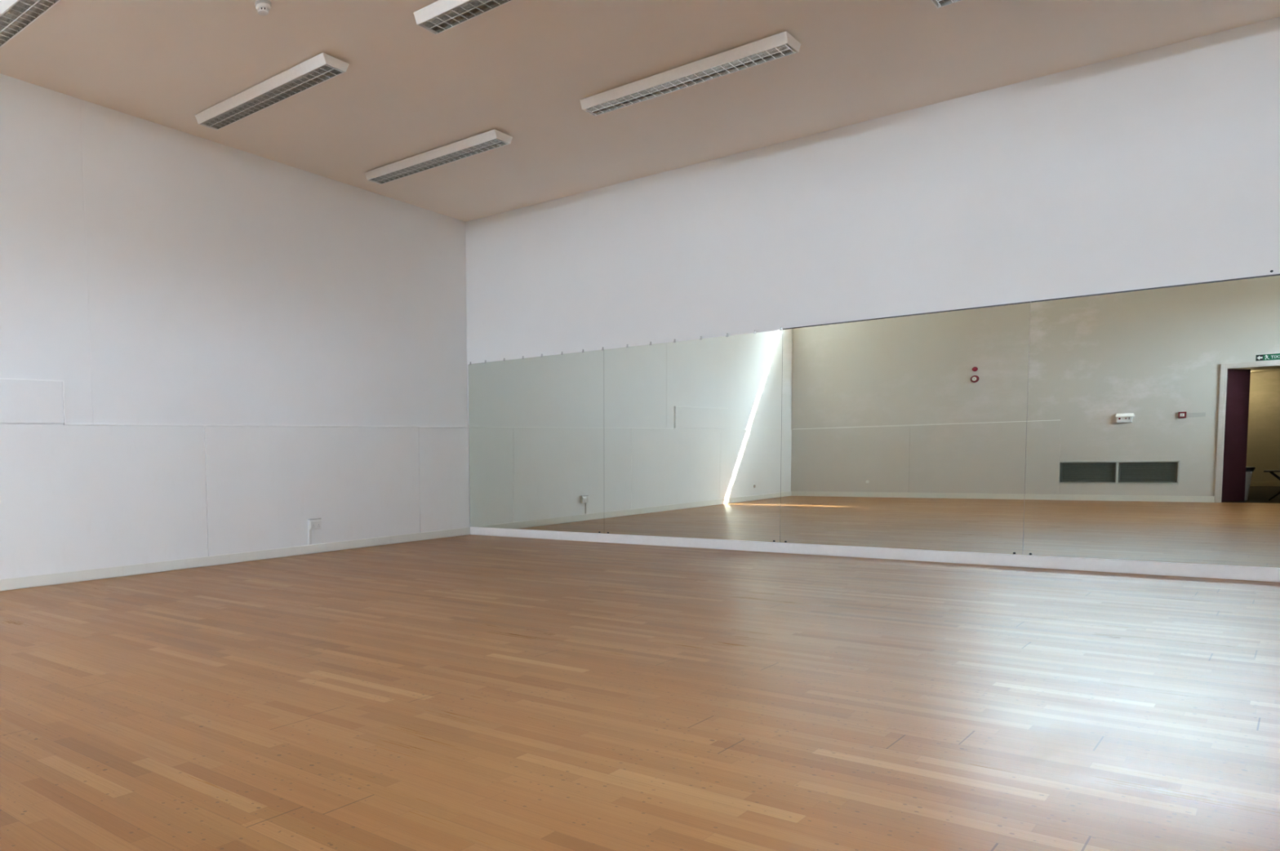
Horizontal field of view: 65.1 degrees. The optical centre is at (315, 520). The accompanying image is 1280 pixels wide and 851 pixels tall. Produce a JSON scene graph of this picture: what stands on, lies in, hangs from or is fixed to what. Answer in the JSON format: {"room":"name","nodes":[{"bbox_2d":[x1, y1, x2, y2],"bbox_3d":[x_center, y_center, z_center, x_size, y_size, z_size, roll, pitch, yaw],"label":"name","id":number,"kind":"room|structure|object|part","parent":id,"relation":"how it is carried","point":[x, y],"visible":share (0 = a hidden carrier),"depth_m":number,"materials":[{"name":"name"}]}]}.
{"room":"exercise studio","nodes":[
{"label":"exercise studio","id":0,"kind":"room"},
{"bbox_2d":[0,73,469,579],"bbox_3d":[-2.070,-1.601,8.113,11.153,4.557,0.254,-5,5,-43],"label":"wall","id":1,"kind":"structure","parent":0,"point":[171,299],"depth_m":8.87,"materials":[{"name":"white paint"}]},
{"bbox_2d":[0,527,470,591],"bbox_3d":[-1.935,0.479,8.163,10.631,0.095,0.013,-5,5,-43],"label":"baseboard","id":2,"kind":"structure","parent":1,"relation":"attached to","point":[148,568],"depth_m":8.99,"materials":[{"name":"white wood"}]},
{"bbox_2d":[307,518,321,544],"bbox_3d":[-0.004,0.120,9.918,0.174,0.272,0.042,-5,5,-43],"label":"wall socket","id":3,"kind":"object","parent":1,"relation":"attached to","point":[315,523],"visible":1,"depth_m":9.88,"materials":[{"name":"white plastic"}]},
{"bbox_3d":[0.003,0.047,9.904,0.156,0.078,0.008,-5,5,-43],"label":"plate","id":4,"kind":"part","parent":3,"relation":"part of","materials":[{"name":"white plastic"}]},
{"bbox_2d":[0,534,1279,850],"bbox_3d":[1.409,0.765,4.736,10.933,0.150,10.100,-5,5,-43],"label":"floor","id":5,"kind":"structure","parent":0,"point":[469,692],"depth_m":3.76,"materials":[{"name":"brown wood"}]},
{"bbox_2d":[0,0,1279,222],"bbox_3d":[1.325,-3.543,4.449,10.893,0.680,10.100,-5,5,-43],"label":"ceiling","id":6,"kind":"structure","parent":0,"point":[522,70],"depth_m":7.23,"materials":[{"name":"white paint"}]},
{"bbox_2d":[0,0,61,48],"bbox_3d":[-1.947,-3.500,6.259,0.280,0.094,1.658,-5,5,-43],"label":"ceiling light","id":7,"kind":"object","parent":6,"relation":"attached to","point":[15,15],"visible":1,"depth_m":6.34,"materials":[{"name":"metal"}]},
{"bbox_2d":[255,0,271,15],"bbox_3d":[-0.356,-3.498,6.317,0.112,0.070,0.112,-3,4,-18],"label":"smoke detector","id":8,"kind":"object","parent":6,"relation":"attached to","point":[263,6],"visible":1,"depth_m":6.29,"materials":[{"name":"grey plastic"}]},
{"bbox_2d":[195,52,349,129],"bbox_3d":[-0.404,-3.544,7.697,0.280,0.094,1.658,-5,5,-43],"label":"ceiling light","id":9,"kind":"object","parent":6,"relation":"attached to","point":[322,67],"visible":1,"depth_m":7.57,"materials":[{"name":"metal"}]},
{"bbox_2d":[364,128,512,184],"bbox_3d":[1.181,-3.590,9.177,0.280,0.094,1.658,-5,5,-43],"label":"ceiling light","id":10,"kind":"object","parent":6,"relation":"attached to","point":[493,139],"visible":1,"depth_m":9.06,"materials":[{"name":"metal"}]},
{"bbox_2d":[413,0,512,35],"bbox_3d":[1.344,-3.457,5.884,0.280,0.094,1.658,-5,5,-43],"label":"ceiling light","id":11,"kind":"object","parent":6,"relation":"attached to","point":[439,16],"visible":1,"depth_m":6.29,"materials":[{"name":"metal"}]},
{"bbox_2d":[579,31,800,115],"bbox_3d":[2.903,-3.501,7.309,0.280,0.094,1.658,-5,5,-43],"label":"ceiling light","id":12,"kind":"object","parent":6,"relation":"attached to","point":[783,44],"visible":1,"depth_m":7.19,"materials":[{"name":"metal"}]},
{"bbox_2d":[930,0,962,8],"bbox_3d":[4.620,-3.413,5.466,0.280,0.094,1.658,-5,5,-43],"label":"ceiling light","id":13,"kind":"object","parent":6,"relation":"attached to","point":[938,3],"visible":1,"depth_m":6.09,"materials":[{"name":"metal"}]},
{"bbox_2d":[465,16,1279,568],"bbox_3d":[5.281,-1.540,8.220,0.242,4.084,10.100,-5,5,-43],"label":"wall","id":14,"kind":"structure","parent":0,"point":[1159,166],"depth_m":7.94,"materials":[{"name":"white paint"}]},
{"bbox_2d":[468,346,604,533],"bbox_3d":[2.582,-0.919,11.009,0.014,2.078,1.875,-5,5,-43],"label":"mirror panel","id":15,"kind":"object","parent":14,"relation":"attached to","point":[536,424],"visible":1,"depth_m":10.94,"materials":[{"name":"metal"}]},
{"bbox_2d":[604,327,782,542],"bbox_3d":[3.863,-0.852,9.630,0.014,2.078,1.886,-5,5,-43],"label":"mirror panel","id":16,"kind":"object","parent":14,"relation":"attached to","point":[692,428],"visible":1,"depth_m":9.56,"materials":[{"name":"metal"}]},
{"bbox_2d":[470,527,1279,582],"bbox_3d":[5.231,0.307,8.255,0.020,0.101,9.587,-5,5,-43],"label":"baseboard","id":17,"kind":"structure","parent":14,"relation":"attached to","point":[1169,569],"depth_m":8.08,"materials":[{"name":"white wood"}]},
{"bbox_2d":[780,301,1030,555],"bbox_3d":[5.154,-0.775,8.241,0.014,2.061,1.905,-5,5,-43],"label":"mirror panel","id":18,"kind":"object","parent":14,"relation":"attached to","point":[904,432],"visible":1,"depth_m":8.15,"materials":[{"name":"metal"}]},
{"bbox_2d":[1022,270,1279,568],"bbox_3d":[6.448,-0.724,6.845,0.014,2.094,1.899,-5,5,-43],"label":"mirror panel","id":19,"kind":"object","parent":14,"relation":"attached to","point":[1153,414],"visible":1,"depth_m":6.96,"materials":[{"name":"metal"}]}
]}

